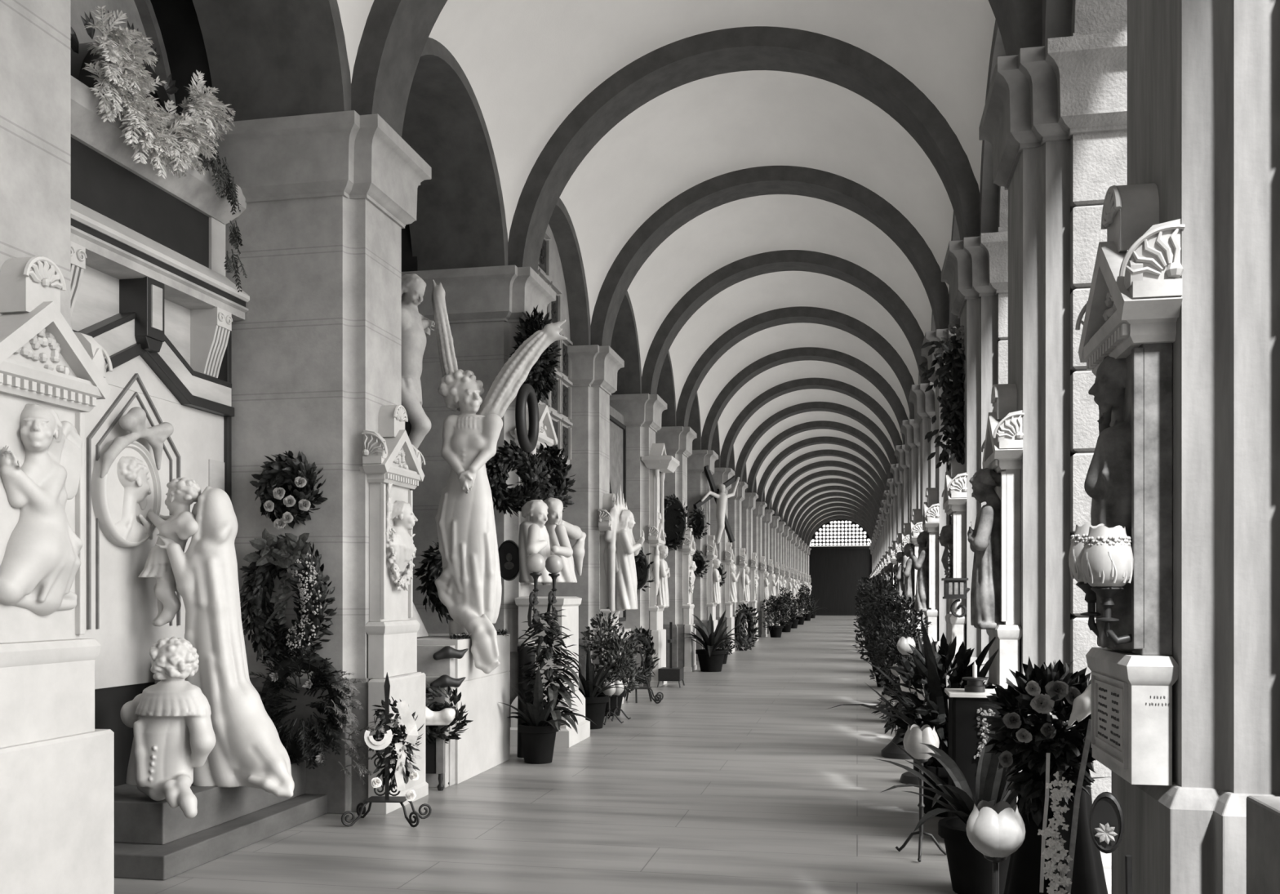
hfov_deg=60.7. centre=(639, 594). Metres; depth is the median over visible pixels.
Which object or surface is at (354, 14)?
ceiling
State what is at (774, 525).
pillar
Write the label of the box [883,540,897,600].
memorial stele
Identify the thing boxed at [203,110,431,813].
pillar
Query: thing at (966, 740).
pedestal
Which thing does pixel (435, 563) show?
wreath
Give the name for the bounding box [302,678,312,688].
flower
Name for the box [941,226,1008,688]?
pillar
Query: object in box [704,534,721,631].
memorial stele
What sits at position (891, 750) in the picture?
potted plant
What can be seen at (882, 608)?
potted plant
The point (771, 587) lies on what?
memorial stele
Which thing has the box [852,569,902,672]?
potted plant
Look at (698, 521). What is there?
wreath
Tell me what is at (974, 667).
candle
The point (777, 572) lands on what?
memorial stele
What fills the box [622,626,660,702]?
wreath
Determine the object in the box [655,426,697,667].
pillar
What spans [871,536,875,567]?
pillar
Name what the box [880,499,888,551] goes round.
pillar
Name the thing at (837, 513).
rib
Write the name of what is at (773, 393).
rib
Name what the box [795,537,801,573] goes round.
pillar
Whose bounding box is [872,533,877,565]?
pillar
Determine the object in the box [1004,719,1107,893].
stand
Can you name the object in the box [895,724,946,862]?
lamp
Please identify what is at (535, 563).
globe lamp
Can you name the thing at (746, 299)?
ceiling
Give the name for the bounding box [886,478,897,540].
pillar
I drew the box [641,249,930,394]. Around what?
rib
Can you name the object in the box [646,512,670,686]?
memorial stele
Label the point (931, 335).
pillar
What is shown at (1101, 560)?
lamp
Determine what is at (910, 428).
pillar
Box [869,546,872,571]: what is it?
pillar
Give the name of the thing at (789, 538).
pillar
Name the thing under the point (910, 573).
memorial stele
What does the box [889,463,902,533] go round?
pillar
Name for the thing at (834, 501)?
ceiling
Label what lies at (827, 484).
ceiling
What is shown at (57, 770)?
memorial stele
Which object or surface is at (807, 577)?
memorial stele
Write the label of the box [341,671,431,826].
stand
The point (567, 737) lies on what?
pedestal
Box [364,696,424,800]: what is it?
wreath
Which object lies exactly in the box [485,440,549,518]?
wreath
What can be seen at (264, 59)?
wall
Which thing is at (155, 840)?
base
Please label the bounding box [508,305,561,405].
greenery
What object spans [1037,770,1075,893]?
flower
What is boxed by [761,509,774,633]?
pillar
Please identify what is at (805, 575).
memorial stele
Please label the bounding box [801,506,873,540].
rib
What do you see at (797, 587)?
memorial stele
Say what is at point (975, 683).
candlestick
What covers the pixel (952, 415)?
garland
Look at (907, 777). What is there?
candle holder
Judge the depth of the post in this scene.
10.05 m
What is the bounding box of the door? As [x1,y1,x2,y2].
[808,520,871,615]
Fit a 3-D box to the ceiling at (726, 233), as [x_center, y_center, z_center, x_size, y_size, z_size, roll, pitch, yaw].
[2.005,-4.548,16.016,4.720,2.796,3.060,0,0,11]
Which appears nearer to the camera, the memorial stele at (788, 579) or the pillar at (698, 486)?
the pillar at (698, 486)
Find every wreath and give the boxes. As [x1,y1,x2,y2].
[239,528,337,662]
[249,450,328,529]
[249,635,374,784]
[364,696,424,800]
[413,537,453,623]
[425,681,472,744]
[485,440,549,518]
[515,383,539,452]
[525,441,576,511]
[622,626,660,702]
[634,546,654,591]
[660,493,693,550]
[687,506,710,539]
[691,549,710,577]
[716,563,726,586]
[734,603,759,650]
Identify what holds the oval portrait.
attached to the pillar at (485, 305)
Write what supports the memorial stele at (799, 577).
on the floor
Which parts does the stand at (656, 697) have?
plate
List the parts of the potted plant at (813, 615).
pot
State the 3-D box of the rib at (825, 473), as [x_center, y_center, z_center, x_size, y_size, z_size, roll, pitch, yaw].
[8.486,-4.331,48.629,4.819,2.458,0.500,0,0,11]
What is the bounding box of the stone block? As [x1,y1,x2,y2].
[1246,795,1279,893]
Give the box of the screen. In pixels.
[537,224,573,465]
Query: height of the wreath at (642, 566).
0.888 m
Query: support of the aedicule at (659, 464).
attached to the pillar at (642, 413)
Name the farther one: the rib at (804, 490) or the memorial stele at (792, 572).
the memorial stele at (792, 572)
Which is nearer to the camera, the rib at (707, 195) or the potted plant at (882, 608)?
the rib at (707, 195)
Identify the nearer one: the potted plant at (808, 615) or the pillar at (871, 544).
the potted plant at (808, 615)
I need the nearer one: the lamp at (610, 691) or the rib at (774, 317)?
the lamp at (610, 691)
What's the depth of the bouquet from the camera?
4.37 m
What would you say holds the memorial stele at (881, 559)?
on the pillar at (881, 509)
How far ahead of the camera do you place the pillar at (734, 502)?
31.60 m
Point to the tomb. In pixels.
(150, 286)
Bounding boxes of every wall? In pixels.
[150,0,764,502]
[808,518,868,546]
[931,0,1127,330]
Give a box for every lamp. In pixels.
[525,553,563,633]
[602,681,623,724]
[607,679,631,720]
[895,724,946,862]
[897,636,915,697]
[941,577,969,617]
[965,800,1025,893]
[1068,523,1133,645]
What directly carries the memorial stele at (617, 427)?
on the floor
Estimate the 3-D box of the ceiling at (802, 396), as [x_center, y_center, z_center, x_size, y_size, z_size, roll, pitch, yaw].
[4.734,-4.548,29.748,4.720,2.796,3.060,0,0,11]
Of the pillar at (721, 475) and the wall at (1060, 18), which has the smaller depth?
the wall at (1060, 18)
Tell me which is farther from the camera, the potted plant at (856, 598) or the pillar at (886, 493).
the potted plant at (856, 598)
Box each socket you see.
[529,573,542,591]
[548,573,559,591]
[1075,582,1100,630]
[1090,586,1124,636]
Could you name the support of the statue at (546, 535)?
on the pedestal at (567, 737)
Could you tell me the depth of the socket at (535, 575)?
9.52 m
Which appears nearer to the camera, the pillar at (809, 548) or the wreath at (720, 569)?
the wreath at (720, 569)
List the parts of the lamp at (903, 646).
lamp shade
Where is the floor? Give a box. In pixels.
[114,615,1111,893]
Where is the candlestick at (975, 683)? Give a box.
[961,661,987,692]
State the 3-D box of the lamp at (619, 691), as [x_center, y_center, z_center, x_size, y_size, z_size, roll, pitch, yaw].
[-0.277,1.260,13.022,0.304,0.477,0.284,0,0,11]
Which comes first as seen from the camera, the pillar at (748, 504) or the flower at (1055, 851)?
the flower at (1055, 851)
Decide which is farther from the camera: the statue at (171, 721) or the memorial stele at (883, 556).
the memorial stele at (883, 556)
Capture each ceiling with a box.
[337,0,373,82]
[428,0,995,241]
[560,70,953,324]
[626,194,932,374]
[668,271,918,411]
[697,322,909,435]
[717,360,902,455]
[733,388,894,471]
[746,411,890,481]
[755,428,886,491]
[764,444,880,499]
[771,456,877,505]
[777,466,872,512]
[782,475,870,519]
[787,483,866,521]
[791,489,864,525]
[795,496,860,531]
[800,501,860,528]
[802,506,857,533]
[806,511,848,532]
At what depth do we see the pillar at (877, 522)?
47.91 m
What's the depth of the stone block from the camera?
2.62 m
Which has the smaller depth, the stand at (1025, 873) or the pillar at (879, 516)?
the stand at (1025, 873)
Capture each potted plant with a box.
[499,608,594,764]
[578,608,639,715]
[578,646,633,728]
[680,610,746,671]
[713,631,734,663]
[760,594,790,637]
[774,586,798,631]
[786,603,802,628]
[790,583,810,624]
[800,593,815,620]
[806,598,826,617]
[826,617,998,817]
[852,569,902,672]
[853,577,878,643]
[853,582,872,620]
[857,574,889,659]
[857,577,908,687]
[869,590,924,690]
[869,608,932,720]
[869,662,926,759]
[874,715,1111,893]
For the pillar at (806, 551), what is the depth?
72.81 m
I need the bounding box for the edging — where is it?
[449,628,508,639]
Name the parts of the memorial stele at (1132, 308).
panel frame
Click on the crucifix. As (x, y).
(718, 492)
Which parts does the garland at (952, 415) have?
pale crown, cord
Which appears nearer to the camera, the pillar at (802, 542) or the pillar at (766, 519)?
the pillar at (766, 519)
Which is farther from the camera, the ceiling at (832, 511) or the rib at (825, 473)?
the ceiling at (832, 511)
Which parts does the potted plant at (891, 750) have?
stem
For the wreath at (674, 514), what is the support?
attached to the pillar at (677, 440)
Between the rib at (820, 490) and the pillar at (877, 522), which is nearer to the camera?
the pillar at (877, 522)
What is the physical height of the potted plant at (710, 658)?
1.203 m
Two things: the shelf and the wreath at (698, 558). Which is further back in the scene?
the wreath at (698, 558)
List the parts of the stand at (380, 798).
plate, post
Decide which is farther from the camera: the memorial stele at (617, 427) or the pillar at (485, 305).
the memorial stele at (617, 427)
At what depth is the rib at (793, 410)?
31.33 m
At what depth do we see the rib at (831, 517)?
75.97 m
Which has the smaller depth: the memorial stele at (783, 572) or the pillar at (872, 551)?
the memorial stele at (783, 572)
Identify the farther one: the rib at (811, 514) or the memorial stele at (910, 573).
the rib at (811, 514)
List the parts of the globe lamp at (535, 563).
glass globe, scroll arm, glass globe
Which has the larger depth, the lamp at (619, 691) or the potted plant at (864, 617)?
the potted plant at (864, 617)
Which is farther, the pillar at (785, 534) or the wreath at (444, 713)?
the pillar at (785, 534)
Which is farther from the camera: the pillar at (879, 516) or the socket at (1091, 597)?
the pillar at (879, 516)
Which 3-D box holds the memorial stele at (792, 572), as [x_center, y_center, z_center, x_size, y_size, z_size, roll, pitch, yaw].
[7.855,0.070,55.896,0.388,2.861,0.750,0,0,11]
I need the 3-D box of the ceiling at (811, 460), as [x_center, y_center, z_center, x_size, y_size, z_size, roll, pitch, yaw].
[7.463,-4.548,43.479,4.720,2.796,3.060,0,0,11]
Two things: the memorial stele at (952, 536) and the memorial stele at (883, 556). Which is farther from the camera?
the memorial stele at (883, 556)
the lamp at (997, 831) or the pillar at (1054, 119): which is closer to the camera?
the lamp at (997, 831)
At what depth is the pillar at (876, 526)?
51.34 m
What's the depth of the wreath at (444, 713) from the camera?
8.33 m
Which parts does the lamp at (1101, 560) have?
lamp shade, scroll arm, lamp shade, scroll arm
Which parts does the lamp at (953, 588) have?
pane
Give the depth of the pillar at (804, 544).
69.37 m
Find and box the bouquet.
[976,655,1096,826]
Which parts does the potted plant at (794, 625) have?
pot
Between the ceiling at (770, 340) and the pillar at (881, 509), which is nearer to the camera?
the ceiling at (770, 340)
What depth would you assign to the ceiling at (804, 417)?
34.54 m
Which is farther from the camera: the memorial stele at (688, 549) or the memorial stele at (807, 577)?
the memorial stele at (807, 577)
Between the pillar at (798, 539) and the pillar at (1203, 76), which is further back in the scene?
the pillar at (798, 539)
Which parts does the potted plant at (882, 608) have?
pot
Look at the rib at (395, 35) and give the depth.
7.63 m
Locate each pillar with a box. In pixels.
[0,0,71,327]
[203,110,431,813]
[401,265,555,727]
[537,344,624,691]
[609,393,666,686]
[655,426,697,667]
[687,449,718,661]
[710,467,734,648]
[728,481,747,646]
[741,492,758,613]
[752,501,767,636]
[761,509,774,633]
[769,515,780,622]
[776,521,786,620]
[782,525,790,621]
[786,530,794,618]
[791,533,798,599]
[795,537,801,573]
[798,540,804,582]
[800,542,806,604]
[804,545,808,575]
[806,547,811,574]
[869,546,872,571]
[870,542,874,568]
[870,545,873,570]
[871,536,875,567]
[871,539,875,567]
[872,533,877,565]
[873,529,878,563]
[875,520,881,558]
[875,524,879,561]
[877,514,884,558]
[879,507,886,555]
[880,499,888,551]
[883,489,892,546]
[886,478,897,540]
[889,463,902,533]
[894,444,910,630]
[900,418,919,634]
[908,382,935,644]
[920,326,955,707]
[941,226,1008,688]
[978,27,1127,808]
[1111,0,1279,893]
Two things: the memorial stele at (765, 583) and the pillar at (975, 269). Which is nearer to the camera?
the pillar at (975, 269)
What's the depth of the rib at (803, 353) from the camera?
24.48 m
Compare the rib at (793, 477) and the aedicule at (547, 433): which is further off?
the rib at (793, 477)
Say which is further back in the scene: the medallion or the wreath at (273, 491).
the wreath at (273, 491)
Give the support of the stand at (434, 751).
on the floor
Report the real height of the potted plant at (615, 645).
1.316 m
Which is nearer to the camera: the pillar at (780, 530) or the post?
the post
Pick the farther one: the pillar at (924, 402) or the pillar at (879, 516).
the pillar at (879, 516)
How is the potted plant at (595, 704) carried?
on the floor
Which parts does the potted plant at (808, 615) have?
pot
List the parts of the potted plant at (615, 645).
pot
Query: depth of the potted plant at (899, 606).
15.04 m
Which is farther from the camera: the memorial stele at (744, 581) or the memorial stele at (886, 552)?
the memorial stele at (886, 552)
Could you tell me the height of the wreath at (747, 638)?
1.404 m
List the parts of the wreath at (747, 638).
leg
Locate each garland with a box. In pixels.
[83,5,247,292]
[919,320,965,471]
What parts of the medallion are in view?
frame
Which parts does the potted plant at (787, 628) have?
pot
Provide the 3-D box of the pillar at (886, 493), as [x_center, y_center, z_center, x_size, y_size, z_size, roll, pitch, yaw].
[8.340,-0.950,34.399,1.290,4.900,1.310,0,0,11]
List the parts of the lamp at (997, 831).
stem, lamp shade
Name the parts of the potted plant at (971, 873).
pot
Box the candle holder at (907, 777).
[898,675,926,785]
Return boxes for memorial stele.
[0,255,114,893]
[359,404,428,813]
[595,493,624,703]
[609,405,631,685]
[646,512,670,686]
[680,525,697,671]
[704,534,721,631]
[723,542,739,653]
[737,547,750,637]
[749,552,759,641]
[759,555,769,636]
[768,559,777,633]
[773,561,782,625]
[780,564,786,622]
[785,565,792,622]
[790,568,797,605]
[794,568,799,615]
[797,570,801,616]
[800,572,805,616]
[804,573,808,613]
[806,573,810,604]
[808,574,812,604]
[875,561,880,578]
[878,558,883,583]
[880,551,888,577]
[880,555,885,577]
[882,546,892,579]
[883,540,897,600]
[892,533,902,583]
[894,523,911,622]
[902,508,922,631]
[909,487,939,641]
[937,453,967,657]
[967,383,1024,688]
[1075,182,1185,785]
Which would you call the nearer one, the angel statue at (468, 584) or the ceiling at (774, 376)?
the angel statue at (468, 584)
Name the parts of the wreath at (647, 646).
leg, leg, leg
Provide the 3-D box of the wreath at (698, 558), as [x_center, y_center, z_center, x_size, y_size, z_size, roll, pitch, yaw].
[1.316,-0.699,24.620,0.537,0.667,0.319,0,0,11]
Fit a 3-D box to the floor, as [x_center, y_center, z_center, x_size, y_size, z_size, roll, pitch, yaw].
[5.575,1.650,36.004,7.700,0.300,86.800,0,0,11]
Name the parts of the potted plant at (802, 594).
pot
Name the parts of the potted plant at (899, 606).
pot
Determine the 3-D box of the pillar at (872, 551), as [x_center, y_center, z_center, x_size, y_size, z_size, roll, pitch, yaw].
[15.844,-0.950,72.161,1.290,4.900,1.310,0,0,11]
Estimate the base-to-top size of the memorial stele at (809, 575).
2.861 m
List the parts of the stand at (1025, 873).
dark sash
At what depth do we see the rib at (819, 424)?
34.76 m
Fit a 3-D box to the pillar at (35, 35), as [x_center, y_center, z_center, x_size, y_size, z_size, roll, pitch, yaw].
[-3.067,-0.876,4.550,1.450,4.752,1.130,0,0,11]
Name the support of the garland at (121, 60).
hanging from the tomb
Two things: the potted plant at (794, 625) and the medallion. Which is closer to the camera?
the medallion
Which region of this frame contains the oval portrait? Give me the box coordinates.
[497,539,519,581]
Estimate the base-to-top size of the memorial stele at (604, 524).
2.861 m
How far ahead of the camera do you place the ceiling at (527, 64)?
10.25 m
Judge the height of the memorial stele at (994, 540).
1.946 m
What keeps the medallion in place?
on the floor
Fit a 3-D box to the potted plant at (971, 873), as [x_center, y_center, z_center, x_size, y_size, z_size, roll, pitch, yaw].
[1.747,1.043,5.508,1.124,0.915,1.352,0,0,11]
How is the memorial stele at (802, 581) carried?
on the floor
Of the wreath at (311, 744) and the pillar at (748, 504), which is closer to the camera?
the wreath at (311, 744)
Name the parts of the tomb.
lunette panel, moulding, marble panel, dark moulding, lunette moulding, cornice, cornice, panel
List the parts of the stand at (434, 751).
post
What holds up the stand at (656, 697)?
on the floor
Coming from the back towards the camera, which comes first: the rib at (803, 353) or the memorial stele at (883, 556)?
the memorial stele at (883, 556)
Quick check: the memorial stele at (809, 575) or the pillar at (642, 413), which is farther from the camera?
the memorial stele at (809, 575)
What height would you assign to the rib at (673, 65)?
2.458 m
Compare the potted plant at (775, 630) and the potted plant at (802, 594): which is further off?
the potted plant at (802, 594)
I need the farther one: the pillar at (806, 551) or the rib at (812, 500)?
the pillar at (806, 551)
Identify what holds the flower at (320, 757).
on the wreath at (311, 744)
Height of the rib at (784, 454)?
2.458 m
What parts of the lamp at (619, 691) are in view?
stem, lamp shade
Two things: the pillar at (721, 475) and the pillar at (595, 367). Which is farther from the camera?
the pillar at (721, 475)
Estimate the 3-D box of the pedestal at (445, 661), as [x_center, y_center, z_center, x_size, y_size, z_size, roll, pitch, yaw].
[-1.734,0.930,9.241,0.996,1.140,1.609,0,0,11]
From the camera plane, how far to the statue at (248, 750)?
6.52 m
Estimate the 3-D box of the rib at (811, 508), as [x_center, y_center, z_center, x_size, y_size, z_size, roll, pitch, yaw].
[11.215,-4.331,62.360,4.819,2.458,0.500,0,0,11]
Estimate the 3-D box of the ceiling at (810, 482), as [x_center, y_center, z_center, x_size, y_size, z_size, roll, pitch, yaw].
[8.828,-4.548,50.345,4.720,2.796,3.060,0,0,11]
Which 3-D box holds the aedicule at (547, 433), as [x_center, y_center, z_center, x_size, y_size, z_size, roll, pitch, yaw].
[-1.096,-1.031,11.311,0.280,1.863,0.832,0,0,11]
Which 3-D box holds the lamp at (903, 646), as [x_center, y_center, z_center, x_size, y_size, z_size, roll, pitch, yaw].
[2.657,0.960,10.858,0.304,1.077,0.284,0,0,11]
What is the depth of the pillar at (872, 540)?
65.07 m
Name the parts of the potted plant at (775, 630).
pot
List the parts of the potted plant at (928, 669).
pot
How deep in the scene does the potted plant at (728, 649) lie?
23.62 m
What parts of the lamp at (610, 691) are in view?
stem, lamp shade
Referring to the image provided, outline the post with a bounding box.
[517,640,536,757]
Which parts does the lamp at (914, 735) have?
lamp shade, stem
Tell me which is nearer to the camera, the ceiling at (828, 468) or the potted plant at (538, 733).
the potted plant at (538, 733)
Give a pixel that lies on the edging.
(463, 635)
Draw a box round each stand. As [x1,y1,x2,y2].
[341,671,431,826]
[425,724,448,791]
[622,686,663,703]
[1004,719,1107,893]
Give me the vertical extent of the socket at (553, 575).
0.165 m
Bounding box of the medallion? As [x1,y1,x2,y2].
[1088,791,1132,893]
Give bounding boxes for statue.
[120,635,215,817]
[137,477,294,797]
[401,273,435,637]
[431,280,566,673]
[518,497,586,582]
[604,486,644,612]
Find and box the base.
[114,760,327,879]
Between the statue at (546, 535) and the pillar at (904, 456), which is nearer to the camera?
the statue at (546, 535)
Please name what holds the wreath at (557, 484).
attached to the pillar at (485, 305)
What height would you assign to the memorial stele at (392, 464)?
2.861 m
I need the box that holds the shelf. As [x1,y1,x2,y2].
[71,75,246,224]
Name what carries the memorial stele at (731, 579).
on the floor
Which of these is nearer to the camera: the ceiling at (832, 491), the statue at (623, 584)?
the statue at (623, 584)
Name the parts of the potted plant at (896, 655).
pot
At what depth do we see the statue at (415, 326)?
8.90 m
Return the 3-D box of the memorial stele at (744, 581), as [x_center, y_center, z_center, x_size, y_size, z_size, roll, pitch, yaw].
[3.056,0.070,31.871,0.340,2.861,0.750,0,0,11]
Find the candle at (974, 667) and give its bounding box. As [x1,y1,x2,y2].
[972,661,977,677]
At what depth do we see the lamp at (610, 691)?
12.62 m
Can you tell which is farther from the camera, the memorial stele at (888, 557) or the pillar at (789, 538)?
the pillar at (789, 538)
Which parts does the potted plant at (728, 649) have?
pot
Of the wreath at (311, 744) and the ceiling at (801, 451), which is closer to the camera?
the wreath at (311, 744)
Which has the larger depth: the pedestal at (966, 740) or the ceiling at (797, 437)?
the ceiling at (797, 437)
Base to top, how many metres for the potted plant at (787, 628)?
1.830 m
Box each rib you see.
[351,0,1042,137]
[507,26,979,273]
[591,165,948,346]
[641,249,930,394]
[675,306,914,426]
[701,346,908,449]
[720,377,902,467]
[734,401,897,481]
[746,420,893,492]
[756,435,888,502]
[764,448,886,509]
[772,460,883,515]
[777,470,881,521]
[782,478,879,526]
[787,485,878,530]
[791,491,876,533]
[795,497,875,534]
[798,502,874,540]
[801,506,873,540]
[804,511,872,542]
[806,515,871,545]
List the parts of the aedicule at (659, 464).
panel, projecting cornice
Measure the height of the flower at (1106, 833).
0.068 m
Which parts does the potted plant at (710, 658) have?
pot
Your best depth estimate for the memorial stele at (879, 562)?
44.75 m
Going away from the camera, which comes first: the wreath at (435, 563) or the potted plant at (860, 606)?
the wreath at (435, 563)
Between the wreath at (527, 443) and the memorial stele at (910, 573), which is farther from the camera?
the memorial stele at (910, 573)
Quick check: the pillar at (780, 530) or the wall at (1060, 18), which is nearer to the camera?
the wall at (1060, 18)
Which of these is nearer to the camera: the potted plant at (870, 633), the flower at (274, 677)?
the flower at (274, 677)
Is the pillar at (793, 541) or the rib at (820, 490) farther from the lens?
the pillar at (793, 541)
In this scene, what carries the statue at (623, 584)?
on the memorial stele at (604, 524)
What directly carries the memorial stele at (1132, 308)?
on the pillar at (1203, 76)
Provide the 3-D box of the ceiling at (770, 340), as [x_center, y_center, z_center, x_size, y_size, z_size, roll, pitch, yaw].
[3.370,-4.548,22.882,4.720,2.796,3.060,0,0,11]
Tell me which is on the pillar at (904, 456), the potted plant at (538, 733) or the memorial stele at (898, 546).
the memorial stele at (898, 546)
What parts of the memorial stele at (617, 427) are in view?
panel, lozenge moulding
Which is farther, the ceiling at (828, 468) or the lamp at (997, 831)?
the ceiling at (828, 468)
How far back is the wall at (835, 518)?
78.11 m
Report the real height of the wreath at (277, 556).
0.977 m
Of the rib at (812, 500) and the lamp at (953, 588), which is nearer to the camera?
the lamp at (953, 588)
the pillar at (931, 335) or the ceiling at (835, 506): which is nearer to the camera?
the pillar at (931, 335)
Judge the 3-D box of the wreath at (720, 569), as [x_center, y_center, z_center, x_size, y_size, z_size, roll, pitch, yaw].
[1.995,-0.494,28.062,0.472,0.694,0.328,0,0,11]
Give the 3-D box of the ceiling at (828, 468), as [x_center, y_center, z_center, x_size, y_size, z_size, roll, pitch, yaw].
[8.145,-4.548,46.912,4.720,2.796,3.060,0,0,11]
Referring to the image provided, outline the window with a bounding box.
[809,520,871,546]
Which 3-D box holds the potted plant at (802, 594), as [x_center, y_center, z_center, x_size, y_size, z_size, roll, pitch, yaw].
[8.038,0.483,54.476,0.987,2.034,1.102,0,0,44]
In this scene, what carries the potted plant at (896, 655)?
on the floor
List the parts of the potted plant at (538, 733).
pot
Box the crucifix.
[693,465,739,543]
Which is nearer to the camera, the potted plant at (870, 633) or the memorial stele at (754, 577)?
the potted plant at (870, 633)
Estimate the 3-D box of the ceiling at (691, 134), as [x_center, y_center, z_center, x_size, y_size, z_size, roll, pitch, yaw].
[1.323,-4.548,12.584,4.720,2.796,3.060,0,0,11]
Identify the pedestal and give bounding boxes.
[417,633,510,787]
[510,595,590,747]
[944,688,1008,817]
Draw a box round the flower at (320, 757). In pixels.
[315,753,324,763]
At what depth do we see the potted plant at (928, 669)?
7.35 m
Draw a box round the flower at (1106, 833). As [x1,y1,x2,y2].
[1094,822,1117,844]
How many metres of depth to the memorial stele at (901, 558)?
20.69 m
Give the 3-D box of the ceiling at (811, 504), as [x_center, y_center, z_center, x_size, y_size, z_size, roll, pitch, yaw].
[10.874,-4.548,60.644,4.720,2.796,3.060,0,0,11]
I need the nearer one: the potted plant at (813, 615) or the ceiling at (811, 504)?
the ceiling at (811, 504)
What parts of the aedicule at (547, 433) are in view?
panel, cornice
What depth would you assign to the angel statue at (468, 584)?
9.12 m
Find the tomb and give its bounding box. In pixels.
[71,0,249,786]
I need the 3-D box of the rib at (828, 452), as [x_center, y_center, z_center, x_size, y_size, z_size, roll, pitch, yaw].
[7.122,-4.331,41.763,4.819,2.458,0.500,0,0,11]
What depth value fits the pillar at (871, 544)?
68.51 m
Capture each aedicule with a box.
[510,404,557,585]
[641,443,679,555]
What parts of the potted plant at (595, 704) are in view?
pot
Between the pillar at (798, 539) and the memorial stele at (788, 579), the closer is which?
the memorial stele at (788, 579)
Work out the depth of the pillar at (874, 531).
54.77 m
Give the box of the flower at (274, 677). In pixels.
[268,672,278,681]
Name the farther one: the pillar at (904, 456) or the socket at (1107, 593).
the pillar at (904, 456)
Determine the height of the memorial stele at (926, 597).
1.946 m
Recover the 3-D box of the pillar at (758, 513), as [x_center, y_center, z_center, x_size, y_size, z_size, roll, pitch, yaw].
[3.755,-0.876,38.879,1.450,4.752,1.130,0,0,11]

